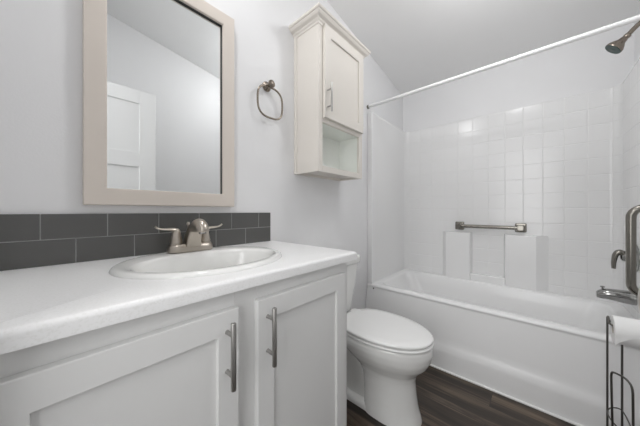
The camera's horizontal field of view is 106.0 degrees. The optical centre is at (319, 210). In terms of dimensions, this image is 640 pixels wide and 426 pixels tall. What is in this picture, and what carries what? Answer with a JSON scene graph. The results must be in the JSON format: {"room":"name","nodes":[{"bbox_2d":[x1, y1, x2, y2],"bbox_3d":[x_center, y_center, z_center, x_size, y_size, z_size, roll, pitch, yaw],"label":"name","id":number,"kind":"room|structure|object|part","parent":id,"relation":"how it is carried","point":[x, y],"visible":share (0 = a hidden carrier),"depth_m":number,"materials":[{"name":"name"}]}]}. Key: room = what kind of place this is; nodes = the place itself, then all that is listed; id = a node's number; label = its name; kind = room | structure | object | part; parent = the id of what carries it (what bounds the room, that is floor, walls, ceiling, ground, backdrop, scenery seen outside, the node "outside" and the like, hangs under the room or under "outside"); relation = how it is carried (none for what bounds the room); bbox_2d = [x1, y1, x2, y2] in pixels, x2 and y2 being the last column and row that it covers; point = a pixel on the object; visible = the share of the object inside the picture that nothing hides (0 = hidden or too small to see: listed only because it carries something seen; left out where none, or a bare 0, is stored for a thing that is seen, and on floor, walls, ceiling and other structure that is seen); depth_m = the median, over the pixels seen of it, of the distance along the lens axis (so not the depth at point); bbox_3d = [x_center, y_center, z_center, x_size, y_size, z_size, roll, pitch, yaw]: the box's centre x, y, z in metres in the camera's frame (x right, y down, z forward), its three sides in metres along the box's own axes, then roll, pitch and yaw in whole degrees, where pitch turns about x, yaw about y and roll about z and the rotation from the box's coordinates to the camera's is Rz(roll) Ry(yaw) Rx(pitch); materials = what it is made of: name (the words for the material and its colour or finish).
{"room":"bathroom","nodes":[
{"label":"bathroom","id":0,"kind":"room"},
{"bbox_2d":[0,0,402,308],"bbox_3d":[-0.027,-0.332,1.698,0.100,2.824,2.923,0,0,42],"label":"wall","id":1,"kind":"structure","parent":0,"point":[41,40],"depth_m":1.21,"materials":[{"name":"paint"}]},
{"bbox_2d":[0,213,269,270],"bbox_3d":[-0.587,0.087,0.994,0.008,0.156,0.924,0,0,42],"label":"tile backsplash","id":2,"kind":"structure","parent":1,"relation":"attached to","point":[26,240],"depth_m":0.82,"materials":[{"name":"tile"}]},
{"bbox_2d":[82,0,233,206],"bbox_3d":[-0.593,-0.470,0.973,0.027,0.900,0.520,0,0,42],"label":"wall mirror","id":3,"kind":"object","parent":1,"relation":"attached to","point":[158,75],"visible":1,"depth_m":0.94,"materials":[{"name":"mirror"}]},
{"bbox_2d":[257,80,282,119],"bbox_3d":[-0.269,-0.604,1.309,0.058,0.209,0.172,0,0,42],"label":"towel ring","id":4,"kind":"object","parent":1,"relation":"attached to","point":[267,86],"visible":1,"depth_m":1.30,"materials":[{"name":"silver metal"}]},
{"bbox_3d":[-0.273,-0.682,1.305,0.058,0.054,0.054,0,0,42],"label":"post","id":5,"kind":"part","parent":4,"relation":"part of","materials":[{"name":"silver metal"}]},
{"bbox_2d":[288,2,370,180],"bbox_3d":[0.086,-0.666,1.557,0.254,0.884,0.539,0,0,42],"label":"upper cabinet","id":6,"kind":"object","parent":1,"relation":"attached to","point":[328,58],"visible":1,"depth_m":1.45,"materials":[{"name":"paint"}]},
{"bbox_3d":[0.083,-1.078,1.559,0.247,0.060,0.539,0,0,42],"label":"crown moulding","id":7,"kind":"part","parent":6,"relation":"part of","materials":[{"name":"paint"}]},
{"bbox_3d":[0.057,-0.641,1.362,0.036,0.163,0.011,0,0,42],"label":"handle","id":8,"kind":"part","parent":6,"relation":"part of","materials":[{"name":"metal"}]},
{"bbox_3d":[0.135,-0.647,1.518,0.019,0.846,0.452,0,0,42],"label":"frame","id":9,"kind":"part","parent":6,"relation":"part of","materials":[{"name":"paint"}]},
{"bbox_3d":[0.158,-0.796,1.514,0.019,0.528,0.403,0,0,42],"label":"door","id":10,"kind":"part","parent":6,"relation":"part of","materials":[{"name":"paint"}]},
{"bbox_2d":[367,15,639,108],"bbox_3d":[1.008,-0.912,1.584,1.589,0.033,0.033,0,0,42],"label":"curtain rod","id":11,"kind":"object","parent":1,"relation":"attached to","point":[635,18],"visible":1,"depth_m":1.41,"materials":[{"name":"white metal"}]},
{"bbox_2d":[347,366,575,425],"bbox_3d":[0.306,1.110,0.804,1.790,0.060,3.805,0,0,42],"label":"floor","id":12,"kind":"structure","parent":0,"point":[444,399],"depth_m":1.32,"materials":[{"name":"brown wood"}]},
{"bbox_2d":[0,262,346,425],"bbox_3d":[-0.372,0.639,0.799,0.583,0.882,0.916,0,0,42],"label":"vanity cabinet","id":13,"kind":"object","parent":12,"relation":"on","point":[274,353],"visible":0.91,"depth_m":0.55,"materials":[{"name":"paint"}]},
{"bbox_3d":[-0.341,0.597,0.468,0.018,0.710,0.389,0,0,42],"label":"door","id":14,"kind":"part","parent":13,"relation":"part of","materials":[{"name":"paint"}]},
{"bbox_2d":[0,241,356,354],"bbox_3d":[-0.372,0.182,0.822,0.556,0.032,0.958,0,0,42],"label":"countertop","id":15,"kind":"structure","parent":13,"relation":"on","point":[39,305],"depth_m":0.51,"materials":[{"name":"laminate"}]},
{"bbox_2d":[154,219,222,253],"bbox_3d":[-0.497,0.091,0.931,0.184,0.127,0.184,0,0,-5],"label":"faucet","id":16,"kind":"object","parent":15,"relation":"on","point":[197,237],"visible":1,"depth_m":0.89,"materials":[{"name":"silver metal"}]},
{"bbox_3d":[-0.552,0.071,0.876,0.022,0.037,0.085,0,0,33],"label":"lever","id":17,"kind":"part","parent":16,"relation":"part of","materials":[{"name":"silver metal"}]},
{"bbox_3d":[-0.537,0.097,0.901,0.045,0.063,0.045,0,0,42],"label":"handle","id":18,"kind":"part","parent":16,"relation":"part of","materials":[{"name":"silver metal"}]},
{"bbox_3d":[-0.462,0.082,0.903,0.156,0.107,0.055,0,0,42],"label":"spout","id":19,"kind":"part","parent":16,"relation":"part of","materials":[{"name":"silver metal"}]},
{"bbox_3d":[-0.468,0.097,0.978,0.045,0.063,0.045,0,0,42],"label":"handle","id":20,"kind":"part","parent":16,"relation":"part of","materials":[{"name":"silver metal"}]},
{"bbox_3d":[-0.445,0.071,0.996,0.085,0.037,0.022,0,0,-39],"label":"lever","id":21,"kind":"part","parent":16,"relation":"part of","materials":[{"name":"silver metal"}]},
{"bbox_2d":[109,246,281,279],"bbox_3d":[-0.380,0.236,0.827,0.452,0.163,0.520,0,0,42],"label":"sink","id":22,"kind":"object","parent":15,"relation":"in","point":[216,260],"visible":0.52,"depth_m":0.82,"materials":[{"name":"ceramic"}]},
{"bbox_3d":[-0.211,0.341,0.571,0.037,0.159,0.012,0,0,42],"label":"handle","id":23,"kind":"part","parent":13,"relation":"part of","materials":[{"name":"metal"}]},
{"bbox_3d":[-0.132,0.341,0.658,0.037,0.159,0.012,0,0,42],"label":"handle","id":24,"kind":"part","parent":13,"relation":"part of","materials":[{"name":"metal"}]},
{"bbox_3d":[-0.040,0.597,0.802,0.018,0.710,0.398,0,0,42],"label":"door","id":25,"kind":"part","parent":13,"relation":"part of","materials":[{"name":"paint"}]},
{"bbox_2d":[347,254,433,425],"bbox_3d":[0.284,0.690,1.413,0.712,0.781,0.418,0,0,42],"label":"toilet","id":26,"kind":"object","parent":12,"relation":"on","point":[387,351],"visible":0.68,"depth_m":1.24,"materials":[{"name":"ceramic"}]},
{"bbox_3d":[0.087,0.515,1.590,0.174,0.319,0.388,0,0,42],"label":"tank","id":27,"kind":"part","parent":26,"relation":"part of","materials":[{"name":"ceramic"}]},
{"bbox_3d":[0.091,0.327,1.587,0.191,0.056,0.418,0,0,42],"label":"tank lid","id":28,"kind":"part","parent":26,"relation":"part of","materials":[{"name":"ceramic"}]},
{"bbox_3d":[0.366,0.666,1.339,0.493,0.014,0.372,0,0,42],"label":"seat","id":29,"kind":"part","parent":26,"relation":"part of","materials":[{"name":"plastic"}]},
{"bbox_3d":[0.362,0.645,1.342,0.498,0.022,0.372,0,0,42],"label":"lid","id":30,"kind":"part","parent":26,"relation":"part of","materials":[{"name":"plastic"}]},
{"bbox_2d":[365,58,639,425],"bbox_3d":[1.233,0.110,1.835,1.586,1.939,0.829,0,0,42],"label":"bathtub","id":31,"kind":"object","parent":12,"relation":"on","point":[518,315],"visible":0.84,"depth_m":1.84,"materials":[{"name":"white plastic"}]},
{"bbox_2d":[443,231,471,279],"bbox_3d":[1.292,0.415,2.281,0.250,0.439,0.065,0,0,42],"label":"soap shelf","id":32,"kind":"object","parent":31,"relation":"attached to","point":[457,245],"depth_m":2.25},
{"bbox_2d":[470,273,504,285],"bbox_3d":[1.472,0.600,2.122,0.250,0.070,0.060,0,0,42],"label":"soap shelf","id":33,"kind":"object","parent":31,"relation":"attached to","point":[490,279],"depth_m":2.10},
{"bbox_2d":[455,222,526,232],"bbox_3d":[1.465,0.138,2.106,0.518,0.074,0.072,0,0,42],"label":"grab bar","id":34,"kind":"object","parent":31,"relation":"attached to","point":[519,227],"visible":1,"depth_m":2.05,"materials":[{"name":"metal"}]},
{"bbox_2d":[365,269,639,425],"bbox_3d":[1.232,0.853,1.833,1.586,0.452,0.826,0,0,42],"label":"tub basin","id":35,"kind":"object","parent":31,"relation":"in","point":[545,349],"depth_m":1.49,"materials":[{"name":"white plastic"}]},
{"bbox_2d":[429,364,582,425],"bbox_3d":[0.952,1.076,1.522,1.586,0.014,0.014,0,0,42],"label":"trim","id":36,"kind":"structure","parent":31,"relation":"attached to","point":[434,366],"depth_m":1.38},
{"bbox_2d":[504,234,547,291],"bbox_3d":[1.659,0.415,1.951,0.277,0.439,0.065,0,0,42],"label":"soap shelf","id":37,"kind":"object","parent":31,"relation":"attached to","point":[525,255],"depth_m":1.92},
{"bbox_2d":[596,286,637,305],"bbox_3d":[1.768,0.502,1.443,0.150,0.087,0.084,0,0,42],"label":"tub spout","id":38,"kind":"object","parent":31,"relation":"attached to","point":[623,296],"visible":0.94,"depth_m":1.42,"materials":[{"name":"silver metal"}]},
{"bbox_2d":[611,246,639,271],"bbox_3d":[1.789,0.270,1.423,0.093,0.164,0.164,0,0,42],"label":"shower valve","id":39,"kind":"object","parent":31,"relation":"attached to","point":[616,253],"visible":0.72,"depth_m":1.42,"materials":[{"name":"silver metal"}]},
{"bbox_3d":[1.780,0.286,1.431,0.070,0.115,0.044,0,0,42],"label":"lever","id":40,"kind":"part","parent":39,"relation":"part of","materials":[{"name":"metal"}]},
{"bbox_2d":[625,205,639,296],"bbox_3d":[1.572,0.197,1.182,0.092,0.510,0.080,0,0,42],"label":"grab bar","id":41,"kind":"object","parent":31,"relation":"attached to","point":[631,215],"visible":0.93,"depth_m":1.19,"materials":[{"name":"metal"}]},
{"bbox_2d":[606,315,634,425],"bbox_3d":[1.251,0.769,1.006,0.176,0.622,0.160,0,0,-9],"label":"stand","id":42,"kind":"object","parent":12,"relation":"on","point":[608,321],"visible":0.88,"depth_m":1.06,"materials":[{"name":"metal"}]},
{"bbox_3d":[1.305,0.766,1.002,0.146,0.617,0.039,0,0,42],"label":"roll arm","id":43,"kind":"part","parent":42,"relation":"part of","materials":[{"name":"metal"}]},
{"bbox_2d":[610,315,639,348],"bbox_3d":[1.287,0.502,0.996,0.103,0.114,0.114,0,0,42],"label":"toilet paper roll","id":44,"kind":"object","parent":42,"relation":"hanging from","point":[625,331],"visible":1,"depth_m":0.98,"materials":[{"name":"paper"}]},
{"bbox_2d":[327,0,639,93],"bbox_3d":[0.601,-1.542,1.132,1.790,0.565,2.923,0,0,42],"label":"ceiling","id":45,"kind":"structure","parent":0,"point":[417,44],"depth_m":1.80,"materials":[{"name":"paint"}]},
{"bbox_2d":[403,22,633,131],"bbox_3d":[1.545,-0.098,2.181,1.590,2.356,0.100,0,0,42],"label":"wall","id":46,"kind":"structure","parent":0,"point":[584,65],"depth_m":1.97,"materials":[{"name":"paint"}]},
{"bbox_2d":[634,7,639,64],"bbox_3d":[1.229,-0.332,0.567,0.100,2.824,2.923,0,0,42],"label":"wall","id":47,"kind":"structure","parent":0,"point":[637,31],"depth_m":1.56,"materials":[{"name":"paint"}]},
{"bbox_2d":[605,21,639,53],"bbox_3d":[1.764,-1.009,1.373,0.182,0.181,0.085,0,0,42],"label":"shower fixture","id":48,"kind":"object","parent":47,"relation":"attached to","point":[615,47],"visible":0.99,"depth_m":1.38,"materials":[{"name":"silver metal"}]},
{"bbox_3d":[1.790,-1.038,1.349,0.107,0.087,0.024,0,0,42],"label":"arm","id":49,"kind":"part","parent":48,"relation":"part of","materials":[{"name":"silver metal"}]},
{"bbox_3d":[-0.344,-0.332,0.083,1.590,2.824,0.100,0,0,42],"label":"wall","id":50,"kind":"structure","parent":0,"visible":0},
{"bbox_2d":[637,288,639,312],"bbox_3d":[0.293,0.054,0.057,0.161,2.028,0.673,0,0,42],"label":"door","id":51,"kind":"structure","parent":50,"relation":"in","point":[638,297],"depth_m":0.32,"materials":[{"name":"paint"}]}
]}

